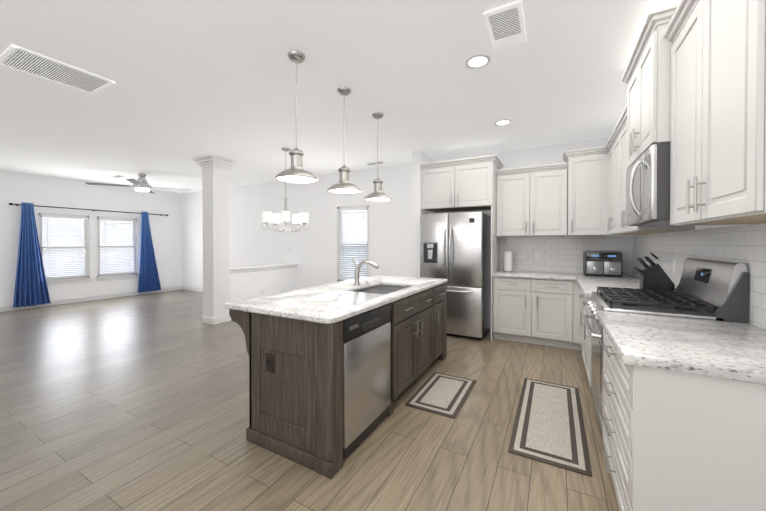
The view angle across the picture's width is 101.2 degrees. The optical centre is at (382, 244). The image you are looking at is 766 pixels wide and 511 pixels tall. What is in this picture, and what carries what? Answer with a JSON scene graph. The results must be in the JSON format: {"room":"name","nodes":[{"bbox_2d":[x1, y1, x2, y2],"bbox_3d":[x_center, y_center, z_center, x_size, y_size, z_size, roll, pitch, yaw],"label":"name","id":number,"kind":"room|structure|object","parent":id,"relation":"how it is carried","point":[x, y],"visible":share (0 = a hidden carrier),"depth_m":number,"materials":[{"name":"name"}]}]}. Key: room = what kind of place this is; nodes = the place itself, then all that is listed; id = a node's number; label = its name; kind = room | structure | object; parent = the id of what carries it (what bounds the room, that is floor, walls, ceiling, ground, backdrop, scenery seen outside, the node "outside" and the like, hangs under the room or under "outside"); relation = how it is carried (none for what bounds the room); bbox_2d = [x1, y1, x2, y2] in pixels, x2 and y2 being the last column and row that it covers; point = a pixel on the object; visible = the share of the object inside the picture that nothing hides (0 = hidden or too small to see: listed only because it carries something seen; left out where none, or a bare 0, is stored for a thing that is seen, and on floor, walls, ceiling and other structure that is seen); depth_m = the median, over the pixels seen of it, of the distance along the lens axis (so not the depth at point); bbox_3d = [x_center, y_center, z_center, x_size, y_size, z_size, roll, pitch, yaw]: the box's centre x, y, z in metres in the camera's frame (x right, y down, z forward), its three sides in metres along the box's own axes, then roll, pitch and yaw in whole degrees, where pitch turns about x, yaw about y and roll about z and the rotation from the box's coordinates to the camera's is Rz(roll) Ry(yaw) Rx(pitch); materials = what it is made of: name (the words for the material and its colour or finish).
{"room":"kitchen","nodes":[
{"label":"kitchen","id":0,"kind":"room"},
{"bbox_2d":[0,170,180,305],"bbox_3d":[-7.665,-0.073,5.622,0.135,2.740,7.749,0,0,29],"label":"wall","id":1,"kind":"structure","parent":0,"point":[20,188],"depth_m":7.25,"materials":[{"name":"white paint"}]},
{"bbox_2d":[41,215,135,278],"bbox_3d":[-6.711,0.041,7.289,0.066,1.341,1.678,0,0,29],"label":"window blinds","id":2,"kind":"object","parent":1,"relation":"attached to","point":[68,256],"visible":0.92,"depth_m":7.09,"materials":[{"name":"white plastic"}]},
{"bbox_2d":[9,202,167,307],"bbox_3d":[-6.580,0.180,7.367,0.163,2.071,2.870,0,0,29],"label":"curtains","id":3,"kind":"object","parent":1,"relation":"attached to","point":[31,287],"visible":1,"depth_m":6.40,"materials":[{"name":"blue fabric"}]},
{"bbox_2d":[0,286,180,311],"bbox_3d":[-7.630,1.242,5.611,0.014,0.110,7.750,0,0,29],"label":"baseboard","id":4,"kind":"structure","parent":1,"relation":"attached to","point":[71,300],"depth_m":7.21,"materials":[{"name":"white paint"}]},
{"bbox_2d":[230,263,297,300],"bbox_3d":[-2.341,0.850,6.187,0.210,0.885,1.658,0,0,29],"label":"wall","id":5,"kind":"structure","parent":0,"point":[250,281],"depth_m":6.06,"materials":[{"name":"white paint"}]},
{"bbox_2d":[0,290,619,510],"bbox_3d":[-3.122,1.342,3.147,10.890,0.060,8.350,0,0,29],"label":"floor","id":6,"kind":"structure","parent":0,"point":[135,403],"depth_m":2.22,"materials":[{"name":"laminate"}]},
{"bbox_2d":[193,154,237,324],"bbox_3d":[-2.816,-0.071,5.313,0.480,2.739,0.480,0,0,29],"label":"column","id":7,"kind":"structure","parent":6,"relation":"on","point":[216,236],"depth_m":5.21,"materials":[{"name":"white paint"}]},
{"bbox_2d":[225,258,447,478],"bbox_3d":[-0.164,0.722,2.933,1.001,1.183,2.200,0,0,29],"label":"kitchen island","id":8,"kind":"object","parent":6,"relation":"on","point":[337,370],"visible":1,"depth_m":2.05,"materials":[{"name":"brown wood"}]},
{"bbox_2d":[352,258,378,285],"bbox_3d":[-0.140,0.263,3.127,0.306,0.268,0.210,0,0,29],"label":"faucet","id":9,"kind":"object","parent":8,"relation":"on","point":[357,283],"depth_m":3.08,"materials":[{"name":"silver metal"}]},
{"bbox_2d":[358,286,404,293],"bbox_3d":[-0.002,0.539,2.969,0.418,0.200,0.688,0,0,29],"label":"sink","id":10,"kind":"object","parent":8,"relation":"in","point":[369,289],"depth_m":3.25,"materials":[{"name":"silver metal"}]},
{"bbox_2d":[405,372,475,418],"bbox_3d":[0.538,1.308,2.804,0.420,0.012,0.740,0,0,29],"label":"area rug","id":11,"kind":"object","parent":6,"relation":"on","point":[446,395],"visible":1,"depth_m":2.73,"materials":[{"name":"brown fabric"}]},
{"bbox_2d":[420,212,490,339],"bbox_3d":[1.094,0.425,4.728,0.895,1.755,0.820,0,0,29],"label":"fridge","id":12,"kind":"object","parent":6,"relation":"on","point":[455,250],"visible":0.79,"depth_m":4.39,"materials":[{"name":"silver metal"}]},
{"bbox_2d":[491,274,570,348],"bbox_3d":[2.107,0.868,4.344,1.025,0.874,0.623,0,0,29],"label":"base cabinet","id":13,"kind":"object","parent":6,"relation":"on","point":[526,310],"depth_m":4.10,"materials":[{"name":"white paint"}]},
{"bbox_2d":[492,270,575,279],"bbox_3d":[2.067,0.410,4.344,0.960,0.040,0.659,0,0,29],"label":"countertop","id":14,"kind":"structure","parent":13,"relation":"on","point":[516,274],"depth_m":4.17,"materials":[{"name":"white stone"}]},
{"bbox_2d":[502,247,513,271],"bbox_3d":[1.828,0.208,4.599,0.155,0.360,0.150,0,0,29],"label":"paper towel","id":15,"kind":"object","parent":14,"relation":"on","point":[507,260],"visible":1,"depth_m":4.55,"materials":[{"name":"white paper"}]},
{"bbox_2d":[508,378,591,476],"bbox_3d":[1.289,1.310,2.439,0.450,0.012,1.240,0,0,29],"label":"area rug","id":16,"kind":"object","parent":6,"relation":"on","point":[548,427],"visible":0.98,"depth_m":2.25,"materials":[{"name":"brown fabric"}]},
{"bbox_2d":[571,280,582,349],"bbox_3d":[2.663,0.872,3.731,0.698,0.874,1.166,0,0,29],"label":"base cabinet","id":17,"kind":"object","parent":6,"relation":"on","point":[576,292],"depth_m":3.86,"materials":[{"name":"white paint"}]},
{"bbox_2d":[572,273,639,297],"bbox_3d":[2.467,0.416,3.351,0.681,0.040,2.016,0,0,29],"label":"countertop","id":18,"kind":"structure","parent":17,"relation":"on","point":[588,284],"depth_m":3.41,"materials":[{"name":"white stone"}]},
{"bbox_2d":[583,251,637,277],"bbox_3d":[2.857,0.234,3.974,0.543,0.315,0.370,0,0,29],"label":"air fryer","id":19,"kind":"object","parent":18,"relation":"on","point":[605,263],"visible":1,"depth_m":3.89,"materials":[{"name":"grey"}]},
{"bbox_2d":[634,253,674,289],"bbox_3d":[2.144,0.231,2.495,0.231,0.340,0.110,0,0,29],"label":"knife block","id":20,"kind":"object","parent":18,"relation":"on","point":[653,275],"visible":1,"depth_m":2.46,"materials":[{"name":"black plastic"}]},
{"bbox_2d":[579,314,582,356],"bbox_3d":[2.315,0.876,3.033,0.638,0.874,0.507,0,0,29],"label":"base cabinet","id":21,"kind":"object","parent":6,"relation":"on","point":[580,315],"depth_m":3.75,"materials":[{"name":"white paint"}]},
{"bbox_2d":[583,293,591,387],"bbox_3d":[2.127,0.878,2.688,0.638,0.874,0.522,0,0,29],"label":"base cabinet","id":22,"kind":"object","parent":6,"relation":"on","point":[586,311],"depth_m":2.86,"materials":[{"name":"white paint"}]},
{"bbox_2d":[583,258,748,444],"bbox_3d":[1.787,0.706,2.140,0.692,1.226,0.752,0,0,29],"label":"range","id":23,"kind":"object","parent":6,"relation":"on","point":[708,289],"visible":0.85,"depth_m":1.94,"materials":[{"name":"silver metal"}]},
{"bbox_2d":[602,328,765,510],"bbox_3d":[1.429,0.886,1.412,0.638,0.874,0.860,0,0,29],"label":"base cabinet","id":24,"kind":"object","parent":6,"relation":"on","point":[676,441],"depth_m":1.12,"materials":[{"name":"white paint"}]},
{"bbox_2d":[596,311,765,384],"bbox_3d":[1.410,0.428,1.409,0.674,0.040,0.877,0,0,29],"label":"countertop","id":25,"kind":"structure","parent":24,"relation":"on","point":[726,350],"depth_m":1.29,"materials":[{"name":"white stone"}]},
{"bbox_2d":[0,0,680,193],"bbox_3d":[-3.122,-1.458,3.129,10.890,0.060,8.350,0,0,29],"label":"ceiling","id":26,"kind":"structure","parent":0,"point":[192,79],"depth_m":2.79,"materials":[{"name":"white paint"}]},
{"bbox_2d":[0,44,115,94],"bbox_3d":[-2.678,-1.418,2.596,0.460,0.012,0.600,0,0,29],"label":"ceiling vent","id":27,"kind":"object","parent":26,"relation":"in","point":[20,59],"visible":1,"depth_m":2.56,"materials":[{"name":"white metal"}]},
{"bbox_2d":[85,173,187,193],"bbox_3d":[-4.910,-1.168,6.417,1.304,0.559,1.304,0,0,19],"label":"ceiling fan","id":28,"kind":"object","parent":26,"relation":"hanging from","point":[141,184],"visible":1,"depth_m":6.33,"materials":[{"name":"silver metal"}]},
{"bbox_2d":[261,147,308,231],"bbox_3d":[-1.455,-0.812,4.722,0.659,1.249,0.654,0,0,29],"label":"chandelier","id":29,"kind":"object","parent":26,"relation":"hanging from","point":[268,217],"visible":1,"depth_m":4.66,"materials":[{"name":"white glass"}]},
{"bbox_2d":[275,51,317,183],"bbox_3d":[-0.650,-0.955,2.368,0.318,0.934,0.318,0,0,29],"label":"pendant light","id":30,"kind":"object","parent":26,"relation":"hanging from","point":[296,173],"visible":1,"depth_m":2.33,"materials":[{"name":"silver metal"}]},
{"bbox_2d":[327,87,360,193],"bbox_3d":[-0.358,-0.958,2.903,0.318,0.934,0.318,0,0,29],"label":"pendant light","id":31,"kind":"object","parent":26,"relation":"hanging from","point":[344,185],"visible":1,"depth_m":2.87,"materials":[{"name":"silver metal"}]},
{"bbox_2d":[366,161,384,164],"bbox_3d":[-0.134,-1.437,5.530,0.330,0.011,0.130,0,0,29],"label":"ceiling vent","id":32,"kind":"object","parent":26,"relation":"in","point":[371,163],"depth_m":5.53,"materials":[{"name":"white plastic"}]},
{"bbox_2d":[364,112,391,201],"bbox_3d":[-0.056,-0.962,3.456,0.318,0.934,0.318,0,0,29],"label":"pendant light","id":33,"kind":"object","parent":26,"relation":"hanging from","point":[377,195],"visible":1,"depth_m":3.42,"materials":[{"name":"silver metal"}]},
{"bbox_2d":[465,54,490,68],"bbox_3d":[0.735,-1.419,2.440,0.189,0.007,0.189,0,0,-16],"label":"recessed light","id":34,"kind":"object","parent":26,"relation":"in","point":[478,61],"depth_m":2.43,"materials":[{"name":"white glass"}]},
{"bbox_2d":[494,119,510,125],"bbox_3d":[1.398,-1.427,3.673,0.189,0.007,0.189,0,0,-16],"label":"recessed light","id":35,"kind":"object","parent":26,"relation":"in","point":[503,122],"depth_m":3.67,"materials":[{"name":"white glass"}]},
{"bbox_2d":[483,0,526,50],"bbox_3d":[0.804,-1.411,2.049,0.215,0.019,0.420,0,0,29],"label":"ceiling vent","id":36,"kind":"object","parent":26,"relation":"in","point":[505,24],"visible":0.98,"depth_m":2.01,"materials":[{"name":"white metal"}]},
{"bbox_2d":[181,137,633,288],"bbox_3d":[-1.247,-0.080,6.566,10.490,2.740,0.135,0,0,29],"label":"wall","id":37,"kind":"structure","parent":0,"point":[314,250],"depth_m":6.57,"materials":[{"name":"white paint"}]},
{"bbox_2d":[181,286,202,291],"bbox_3d":[-3.881,1.227,7.970,4.270,0.110,0.014,0,0,29],"label":"baseboard","id":38,"kind":"structure","parent":37,"relation":"attached to","point":[182,287],"depth_m":8.73,"materials":[{"name":"white paint"}]},
{"bbox_2d":[338,207,367,279],"bbox_3d":[-0.603,-0.013,6.172,0.668,1.421,0.066,0,0,29],"label":"window blinds","id":39,"kind":"object","parent":37,"relation":"attached to","point":[351,273],"visible":0.98,"depth_m":6.18,"materials":[{"name":"white plastic"}]},
{"bbox_2d":[420,156,499,211],"bbox_3d":[1.190,-0.877,4.826,1.048,0.666,0.638,0,0,29],"label":"upper cabinet","id":40,"kind":"object","parent":37,"relation":"attached to","point":[449,185],"depth_m":4.53,"materials":[{"name":"white paint"}]},
{"bbox_2d":[496,164,559,235],"bbox_3d":[2.106,-0.592,4.481,0.888,0.931,0.368,0,0,29],"label":"upper cabinet","id":41,"kind":"object","parent":37,"relation":"attached to","point":[527,199],"depth_m":4.33,"materials":[{"name":"white paint"}]},
{"bbox_2d":[500,236,631,274],"bbox_3d":[2.513,0.131,4.468,1.620,0.513,0.012,0,0,29],"label":"backsplash","id":42,"kind":"structure","parent":37,"relation":"attached to","point":[531,253],"depth_m":4.47,"materials":[{"name":"tile"}]},
{"bbox_2d":[560,148,603,235],"bbox_3d":[2.656,-0.665,4.155,0.511,1.081,0.412,0,0,29],"label":"upper cabinet","id":43,"kind":"object","parent":37,"relation":"attached to","point":[582,172],"depth_m":4.03,"materials":[{"name":"white paint"}]},
{"bbox_2d":[413,151,434,276],"bbox_3d":[0.669,-0.070,5.111,0.130,2.739,0.649,0,0,29],"label":"wall","id":44,"kind":"structure","parent":0,"point":[420,157],"depth_m":4.83,"materials":[{"name":"white paint"}]},
{"bbox_2d":[636,224,763,328],"bbox_3d":[1.437,-0.042,0.646,0.100,2.740,7.749,0,0,29],"label":"wall","id":45,"kind":"structure","parent":0,"point":[704,226],"depth_m":2.06,"materials":[{"name":"white glazed ceramic subway tile"},{"name":"grout"}]},
{"bbox_2d":[604,124,619,235],"bbox_3d":[2.705,-0.661,3.456,0.371,1.081,0.895,0,0,29],"label":"upper cabinet","id":46,"kind":"object","parent":45,"relation":"attached to","point":[612,148],"depth_m":3.56,"materials":[{"name":"white paint"}]},
{"bbox_2d":[624,8,679,171],"bbox_3d":[1.922,-0.955,2.056,0.403,0.724,0.756,0,0,29],"label":"upper cabinet","id":47,"kind":"object","parent":45,"relation":"attached to","point":[646,109],"depth_m":1.91,"materials":[{"name":"white paint"}]},
{"bbox_2d":[626,142,673,225],"bbox_3d":[1.891,-0.366,2.077,0.474,0.447,0.754,0,0,29],"label":"microwave","id":48,"kind":"object","parent":47,"relation":"attached to","point":[648,187],"visible":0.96,"depth_m":1.88,"materials":[{"name":"grey metal"}]},
{"bbox_2d":[620,116,694,234],"bbox_3d":[2.353,-0.656,2.768,0.328,1.081,0.893,0,0,29],"label":"upper cabinet","id":49,"kind":"object","parent":45,"relation":"attached to","point":[624,230],"depth_m":2.96,"materials":[{"name":"white paint"}]},
{"bbox_2d":[632,223,765,328],"bbox_3d":[2.369,0.144,2.468,0.011,0.513,3.659,0,0,29],"label":"backsplash","id":50,"kind":"structure","parent":45,"relation":"attached to","point":[743,244],"depth_m":1.97,"materials":[{"name":"tile"}]},
{"bbox_2d":[664,0,765,227],"bbox_3d":[1.561,-0.647,1.319,0.328,1.081,0.876,0,0,29],"label":"upper cabinet","id":51,"kind":"object","parent":45,"relation":"attached to","point":[694,76],"depth_m":1.28,"materials":[{"name":"white paint"}]},
{"label":"outside","id":52,"kind":"structure","parent":0,"visible":0},
{"bbox_2d":[42,210,366,277],"bbox_3d":[-3.134,-0.204,5.679,9.070,5.000,7.000,0,0,29],"label":"view","id":53,"kind":"structure","parent":52,"point":[116,222],"depth_m":7.29,"materials":[{"name":"white"}]}
]}

